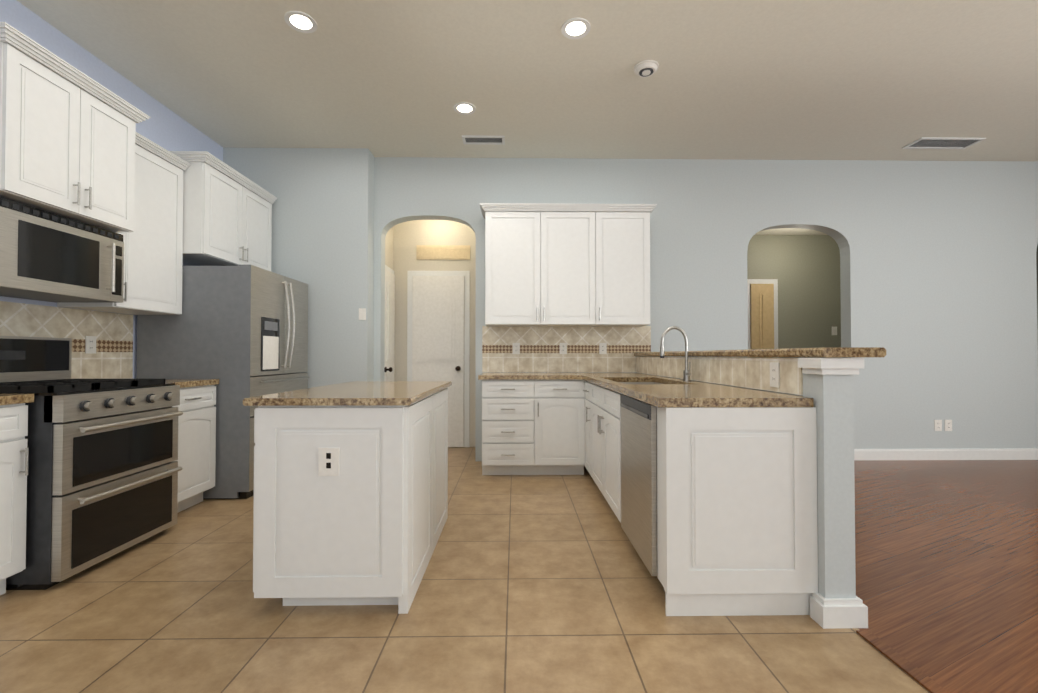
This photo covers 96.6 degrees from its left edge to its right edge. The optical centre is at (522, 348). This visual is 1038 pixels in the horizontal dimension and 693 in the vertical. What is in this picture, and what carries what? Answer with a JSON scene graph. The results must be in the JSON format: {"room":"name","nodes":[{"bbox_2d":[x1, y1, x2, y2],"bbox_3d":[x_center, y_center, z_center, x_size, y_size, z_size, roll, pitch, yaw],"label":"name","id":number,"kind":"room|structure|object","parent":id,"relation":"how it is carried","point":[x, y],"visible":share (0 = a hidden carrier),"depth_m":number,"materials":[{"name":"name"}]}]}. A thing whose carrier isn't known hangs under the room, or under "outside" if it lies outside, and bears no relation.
{"room":"kitchen","nodes":[
{"label":"kitchen","id":0,"kind":"room"},
{"bbox_2d":[0,0,222,378],"bbox_3d":[-2.989,-0.458,1.675,0.150,3.150,8.050,0,-1,-1],"label":"wall","id":1,"kind":"structure","parent":0,"point":[164,127],"depth_m":3.37,"materials":[{"name":"paint"}]},
{"bbox_2d":[0,301,132,378],"bbox_3d":[-2.917,-0.035,2.116,0.006,0.481,2.740,0,-1,-1],"label":"backsplash","id":2,"kind":"structure","parent":1,"relation":"attached to","point":[112,358],"depth_m":3.09,"materials":[{"name":"beige tile"}]},
{"bbox_2d":[85,336,95,353],"bbox_3d":[-2.925,-0.028,3.136,0.008,0.118,0.075,0,-1,-1],"label":"electrical outlet","id":3,"kind":"object","parent":2,"relation":"attached to","point":[90,344],"visible":1,"depth_m":3.13,"materials":[{"name":"white plastic"}]},
{"bbox_2d":[0,22,150,231],"bbox_3d":[-2.655,-1.121,2.545,0.534,0.760,0.850,0,-1,-1],"label":"upper cabinet","id":4,"kind":"object","parent":1,"relation":"attached to","point":[67,139],"visible":1,"depth_m":2.45,"materials":[{"name":"wood"}]},
{"bbox_2d":[0,197,123,302],"bbox_3d":[-2.683,-0.509,2.541,0.469,0.425,0.720,0,-1,-1],"label":"microwave","id":5,"kind":"object","parent":4,"relation":"attached to","point":[47,256],"visible":1,"depth_m":2.49,"materials":[{"name":"metal"}]},
{"bbox_2d":[57,132,190,314],"bbox_3d":[-2.726,-0.837,3.215,0.414,1.150,0.585,0,-1,-1],"label":"upper cabinet","id":6,"kind":"object","parent":1,"relation":"attached to","point":[153,251],"visible":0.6,"depth_m":3.23,"materials":[{"name":"wood"}]},
{"bbox_2d":[169,151,276,270],"bbox_3d":[-2.662,-1.101,3.985,0.564,0.760,1.030,0,-1,-1],"label":"upper cabinet","id":7,"kind":"object","parent":1,"relation":"attached to","point":[227,215],"visible":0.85,"depth_m":3.77,"materials":[{"name":"wood"}]},
{"bbox_2d":[223,148,373,387],"bbox_3d":[-2.252,-0.409,5.137,1.430,3.150,1.150,0,-1,-1],"label":"wall","id":8,"kind":"structure","parent":0,"point":[323,226],"depth_m":4.58,"materials":[{"name":"paint"}]},
{"bbox_2d":[359,308,365,319],"bbox_3d":[-1.578,-0.343,4.565,0.070,0.115,0.011,0,-1,-1],"label":"light switch","id":9,"kind":"object","parent":8,"relation":"attached to","point":[362,313],"visible":1,"depth_m":4.57,"materials":[{"name":"white plastic"}]},
{"bbox_2d":[385,226,393,269],"bbox_3d":[-1.537,-0.223,5.221,0.002,2.780,0.599,0,-1,-1],"label":"wall","id":10,"kind":"structure","parent":0,"point":[389,249],"depth_m":5.36,"materials":[{"name":"paint"}]},
{"bbox_2d":[393,220,475,446],"bbox_3d":[-0.984,-0.403,5.606,1.120,3.150,0.150,0,-1,-1],"label":"wall","id":11,"kind":"structure","parent":0,"point":[408,236],"depth_m":5.54,"materials":[{"name":"paint"}]},
{"bbox_2d":[412,276,463,446],"bbox_3d":[-0.997,0.146,5.461,0.610,2.032,0.116,0,-1,-1],"label":"hall door","id":12,"kind":"structure","parent":11,"relation":"in","point":[437,328],"depth_m":5.48,"materials":[{"name":"white wood"}]},
{"bbox_2d":[407,271,469,446],"bbox_3d":[-0.998,0.118,5.514,0.740,2.105,0.018,0,-1,-1],"label":"door frame","id":13,"kind":"structure","parent":11,"relation":"attached to","point":[411,274],"depth_m":5.51,"materials":[{"name":"white wood"}]},
{"bbox_2d":[416,245,469,259],"bbox_3d":[-0.943,-1.154,5.533,0.640,0.170,0.018,0,-1,-1],"label":"air vent","id":14,"kind":"object","parent":11,"relation":"in","point":[442,252],"visible":1,"depth_m":5.53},
{"bbox_2d":[0,447,929,692],"bbox_3d":[-0.859,1.167,1.685,4.410,0.100,8.050,0,-1,-1],"label":"floor","id":15,"kind":"structure","parent":0,"point":[539,584],"depth_m":1.86,"materials":[{"name":"beige tile"}]},
{"bbox_2d":[0,402,29,594],"bbox_3d":[-2.592,0.681,1.789,0.631,0.876,0.684,0,-1,-1],"label":"base cabinet","id":16,"kind":"object","parent":15,"relation":"on","point":[14,461],"depth_m":2.07,"materials":[{"name":"wood"}]},
{"bbox_2d":[0,394,33,405],"bbox_3d":[-2.580,0.219,1.509,0.647,0.040,1.265,0,-1,-1],"label":"countertop","id":17,"kind":"structure","parent":16,"relation":"on","point":[5,399],"depth_m":2.08,"materials":[{"name":"brown stone"}]},
{"bbox_2d":[0,336,182,589],"bbox_3d":[-2.499,0.529,2.524,0.817,1.200,0.750,0,-1,-1],"label":"range oven","id":18,"kind":"object","parent":15,"relation":"on","point":[102,478],"visible":1,"depth_m":2.38,"materials":[{"name":"metal"}]},
{"bbox_2d":[165,379,218,512],"bbox_3d":[-2.596,0.681,3.193,0.666,0.915,0.572,0,-1,-1],"label":"base cabinet","id":19,"kind":"object","parent":15,"relation":"on","point":[196,460],"visible":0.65,"depth_m":3.27,"materials":[{"name":"wood"}]},
{"bbox_2d":[137,265,308,498],"bbox_3d":[-2.462,0.257,3.994,0.926,1.785,0.980,0,-1,-1],"label":"fridge","id":20,"kind":"object","parent":15,"relation":"on","point":[240,332],"visible":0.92,"depth_m":3.51,"materials":[{"name":"metal"}]},
{"bbox_2d":[243,381,451,613],"bbox_3d":[-0.827,0.671,2.538,0.712,0.915,1.242,0,-1,-1],"label":"kitchen island","id":21,"kind":"object","parent":15,"relation":"on","point":[350,505],"visible":1,"depth_m":1.94,"materials":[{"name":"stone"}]},
{"bbox_2d":[478,373,584,474],"bbox_3d":[0.084,0.698,4.441,0.960,0.915,0.668,0,-1,-1],"label":"base cabinet","id":22,"kind":"object","parent":15,"relation":"on","point":[533,423],"visible":1,"depth_m":4.15,"materials":[{"name":"wood"}]},
{"bbox_2d":[592,405,615,514],"bbox_3d":[0.884,0.795,3.264,0.632,0.690,1.104,0,-1,-1],"label":"base cabinet","id":23,"kind":"object","parent":15,"relation":"on","point":[603,420],"depth_m":3.19,"materials":[{"name":"wood"}]},
{"bbox_2d":[584,381,671,476],"bbox_3d":[0.874,0.711,3.891,0.632,0.876,0.404,0,-1,-1],"label":"base cabinet","id":24,"kind":"object","parent":15,"relation":"on","point":[592,388],"depth_m":3.78,"materials":[{"name":"wood"}]},
{"bbox_2d":[576,373,667,380],"bbox_3d":[0.861,0.258,4.272,0.648,0.040,1.044,0,-1,-1],"label":"countertop","id":25,"kind":"structure","parent":24,"relation":"on","point":[585,376],"depth_m":3.75,"materials":[{"name":"brown stone"}]},
{"bbox_2d":[612,389,663,586],"bbox_3d":[0.895,0.689,2.371,0.637,0.876,0.814,0,-1,-1],"label":"dishwasher","id":26,"kind":"object","parent":15,"relation":"on","point":[624,439],"depth_m":2.24,"materials":[{"name":"metal"}]},
{"bbox_2d":[612,385,813,408],"bbox_3d":[0.889,0.231,2.390,0.648,0.040,0.920,0,-1,-1],"label":"countertop","id":27,"kind":"structure","parent":26,"relation":"on","point":[665,396],"depth_m":2.00,"materials":[{"name":"brown stone"}]},
{"bbox_2d":[660,326,690,380],"bbox_3d":[1.063,0.032,3.188,0.216,0.381,0.096,0,-1,-1],"label":"faucet","id":28,"kind":"object","parent":27,"relation":"on","point":[686,374],"visible":1,"depth_m":3.20,"materials":[{"name":"metal"}]},
{"bbox_2d":[663,407,817,615],"bbox_3d":[0.914,0.683,1.940,0.631,0.875,0.039,0,-1,-1],"label":"peninsula end panel","id":29,"kind":"object","parent":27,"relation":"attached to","point":[740,515],"visible":0.98,"depth_m":1.92,"materials":[{"name":"wood"}]},
{"bbox_2d":[17,0,1037,160],"bbox_3d":[2.066,-2.113,1.376,10.250,0.150,7.250,0,-1,-1],"label":"ceiling","id":30,"kind":"structure","parent":0,"point":[812,79],"depth_m":3.37,"materials":[{"name":"paint"}]},
{"bbox_2d":[284,11,316,32],"bbox_3d":[-1.362,-2.012,2.848,0.184,0.008,0.184,0,-1,-1],"label":"recessed light","id":31,"kind":"object","parent":30,"relation":"in","point":[302,22],"visible":1,"depth_m":2.84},
{"bbox_2d":[454,102,475,114],"bbox_3d":[-0.477,-1.998,3.841,0.184,0.008,0.184,0,-1,-1],"label":"recessed light","id":32,"kind":"object","parent":30,"relation":"in","point":[465,108],"visible":1,"depth_m":3.84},
{"bbox_2d":[462,135,504,144],"bbox_3d":[-0.365,-1.988,4.403,0.400,0.011,0.160,0,-1,-1],"label":"ceiling vent","id":33,"kind":"object","parent":30,"relation":"in","point":[484,140],"visible":1,"depth_m":4.42,"materials":[{"name":"grey metal"}]},
{"bbox_2d":[561,17,590,38],"bbox_3d":[0.338,-2.011,2.904,0.184,0.008,0.184,0,-1,-1],"label":"recessed light","id":34,"kind":"object","parent":30,"relation":"in","point":[575,28],"visible":1,"depth_m":2.90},
{"bbox_2d":[634,60,658,76],"bbox_3d":[0.887,-1.989,3.302,0.176,0.041,0.176,0,-1,-1],"label":"smoke detector","id":35,"kind":"object","parent":30,"relation":"attached to","point":[646,68],"visible":0.98,"depth_m":3.27,"materials":[{"name":"white plastic"}]},
{"bbox_2d":[902,137,985,148],"bbox_3d":[4.074,-1.988,4.471,0.620,0.011,0.220,0,-1,-1],"label":"ceiling vent","id":36,"kind":"object","parent":30,"relation":"in","point":[940,143],"visible":1,"depth_m":4.47,"materials":[{"name":"grey metal"}]},
{"bbox_2d":[600,381,615,412],"bbox_3d":[0.635,0.355,3.295,0.004,0.181,0.900,0,-1,-1],"label":"drawer front","id":37,"kind":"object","parent":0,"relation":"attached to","point":[605,390],"depth_m":3.11,"materials":[{"name":"white wood"}]},
{"bbox_2d":[373,157,1037,460],"bbox_3d":[2.727,-0.413,4.913,8.520,3.150,0.150,0,-1,-1],"label":"wall","id":38,"kind":"structure","parent":0,"point":[938,277],"depth_m":4.85,"materials":[{"name":"paint"}]},
{"bbox_2d":[384,269,394,380],"bbox_3d":[-1.476,0.143,5.216,0.116,2.032,0.460,0,-1,-1],"label":"hall door","id":39,"kind":"structure","parent":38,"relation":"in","point":[389,368],"depth_m":5.18,"materials":[{"name":"white wood"}]},
{"bbox_2d":[385,265,393,273],"bbox_3d":[-1.529,0.117,5.215,0.018,2.100,0.580,0,-1,-1],"label":"door frame","id":40,"kind":"structure","parent":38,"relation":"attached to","point":[389,269],"depth_m":5.30,"materials":[{"name":"white wood"}]},
{"bbox_2d":[484,207,603,326],"bbox_3d":[0.205,-0.792,4.628,1.127,1.120,0.344,0,-1,-1],"label":"upper cabinet","id":41,"kind":"object","parent":38,"relation":"attached to","point":[564,265],"depth_m":4.46,"materials":[{"name":"wood"}]},
{"bbox_2d":[482,326,650,371],"bbox_3d":[0.463,0.003,4.794,1.750,0.481,0.006,0,-1,-1],"label":"backsplash","id":42,"kind":"structure","parent":38,"relation":"attached to","point":[539,349],"depth_m":4.79,"materials":[{"name":"beige tile"}]},
{"bbox_2d":[513,343,519,353],"bbox_3d":[-0.061,-0.004,4.778,0.075,0.118,0.008,0,-1,-1],"label":"electrical outlet","id":43,"kind":"object","parent":42,"relation":"attached to","point":[516,348],"visible":1,"depth_m":4.78,"materials":[{"name":"white plastic"}]},
{"bbox_2d":[560,343,566,353],"bbox_3d":[0.425,-0.004,4.785,0.075,0.118,0.008,0,-1,-1],"label":"electrical outlet","id":44,"kind":"object","parent":42,"relation":"attached to","point":[563,348],"visible":1,"depth_m":4.78,"materials":[{"name":"white plastic"}]},
{"bbox_2d":[599,343,606,353],"bbox_3d":[0.839,-0.004,4.791,0.075,0.118,0.008,0,-1,-1],"label":"electrical outlet","id":45,"kind":"object","parent":42,"relation":"attached to","point":[602,348],"visible":1,"depth_m":4.79,"materials":[{"name":"white plastic"}]},
{"bbox_2d":[604,207,651,326],"bbox_3d":[0.945,-0.792,4.639,0.593,1.120,0.344,0,-1,-1],"label":"upper cabinet","id":46,"kind":"object","parent":38,"relation":"attached to","point":[626,229],"depth_m":4.47,"materials":[{"name":"wood"}]},
{"bbox_2d":[934,420,941,430],"bbox_3d":[4.358,0.801,4.841,0.075,0.118,0.008,0,-1,-1],"label":"outlet","id":47,"kind":"object","parent":38,"relation":"attached to","point":[937,425],"visible":1,"depth_m":4.84,"materials":[{"name":"white plastic"}]},
{"bbox_2d":[854,448,1037,459],"bbox_3d":[4.443,1.104,4.834,1.970,0.115,0.015,0,-1,-1],"label":"baseboard","id":48,"kind":"structure","parent":38,"relation":"attached to","point":[946,454],"depth_m":4.82,"materials":[{"name":"white wood"}]},
{"bbox_2d":[945,420,951,430],"bbox_3d":[4.468,0.801,4.843,0.075,0.118,0.008,0,-1,-1],"label":"outlet","id":49,"kind":"object","parent":38,"relation":"attached to","point":[948,425],"visible":1,"depth_m":4.84,"materials":[{"name":"white plastic"}]},
{"bbox_2d":[636,356,855,597],"bbox_3d":[1.273,0.599,3.342,0.125,1.083,2.913,0,-1,-1],"label":"wall column","id":50,"kind":"structure","parent":0,"point":[832,396],"depth_m":1.89,"materials":[{"name":"paint"}]},
{"bbox_2d":[636,356,802,394],"bbox_3d":[1.205,0.141,3.414,0.008,0.164,2.776,0,-1,-1],"label":"wall tiles","id":51,"kind":"structure","parent":50,"relation":"attached to","point":[750,372],"depth_m":2.67,"materials":[{"name":"beige tile"}]},
{"bbox_2d":[770,362,779,387],"bbox_3d":[1.215,0.124,2.227,0.008,0.118,0.075,0,-1,-1],"label":"outlet","id":52,"kind":"object","parent":51,"relation":"attached to","point":[774,375],"visible":1,"depth_m":2.22,"materials":[{"name":"white plastic"}]},
{"bbox_2d":[634,347,885,356],"bbox_3d":[1.312,0.035,3.328,0.258,0.040,2.946,0,-1,-1],"label":"bar","id":53,"kind":"object","parent":50,"relation":"on","point":[840,352],"visible":0.89,"depth_m":2.09,"materials":[{"name":"brown stone"}]},
{"bbox_2d":[798,358,867,628],"bbox_3d":[1.273,0.599,3.328,0.181,1.083,2.939,0,-1,-1],"label":"trim","id":54,"kind":"structure","parent":50,"relation":"attached to","point":[830,613],"depth_m":1.87,"materials":[{"name":"white wood"}]},
{"bbox_2d":[755,228,826,234],"bbox_3d":[3.352,-1.588,5.589,2.450,0.120,1.150,0,-1,-1],"label":"ceiling","id":55,"kind":"structure","parent":0,"point":[789,231],"depth_m":6.04,"materials":[{"name":"paint"}]},
{"bbox_2d":[747,235,1037,357],"bbox_3d":[4.542,-0.394,6.241,4.850,3.150,0.150,0,-1,-1],"label":"wall","id":56,"kind":"structure","parent":0,"point":[804,270],"depth_m":6.16,"materials":[{"name":"paint"}]},
{"bbox_2d":[750,284,773,348],"bbox_3d":[3.179,0.155,6.075,0.300,2.032,0.116,0,-1,-1],"label":"hall door","id":57,"kind":"structure","parent":56,"relation":"in","point":[761,316],"depth_m":6.11,"materials":[{"name":"brown wood"}]},
{"bbox_2d":[747,279,777,348],"bbox_3d":[3.178,0.127,6.128,0.430,2.105,0.018,0,-1,-1],"label":"door frame","id":58,"kind":"structure","parent":56,"relation":"attached to","point":[763,281],"depth_m":6.13,"materials":[{"name":"white wood"}]},
{"bbox_2d":[832,327,836,334],"bbox_3d":[4.158,-0.240,6.151,0.070,0.115,0.011,0,-1,-1],"label":"light switch","id":59,"kind":"object","parent":56,"relation":"attached to","point":[834,330],"visible":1,"depth_m":6.15,"materials":[{"name":"white plastic"}]},
{"bbox_2d":[854,460,1037,692],"bbox_3d":[4.260,1.173,2.088,5.840,0.100,8.700,0,-1,-1],"label":"floor","id":60,"kind":"structure","parent":0,"point":[946,562],"depth_m":2.39,"materials":[{"name":"brown wood"}]},
{"bbox_2d":[856,630,948,692],"bbox_3d":[1.375,1.086,-0.240,0.050,0.008,4.130,0,-1,-1],"label":"threshold","id":61,"kind":"object","parent":60,"relation":"on","point":[925,681],"depth_m":1.63,"materials":[{"name":"brown wood"}]}
]}

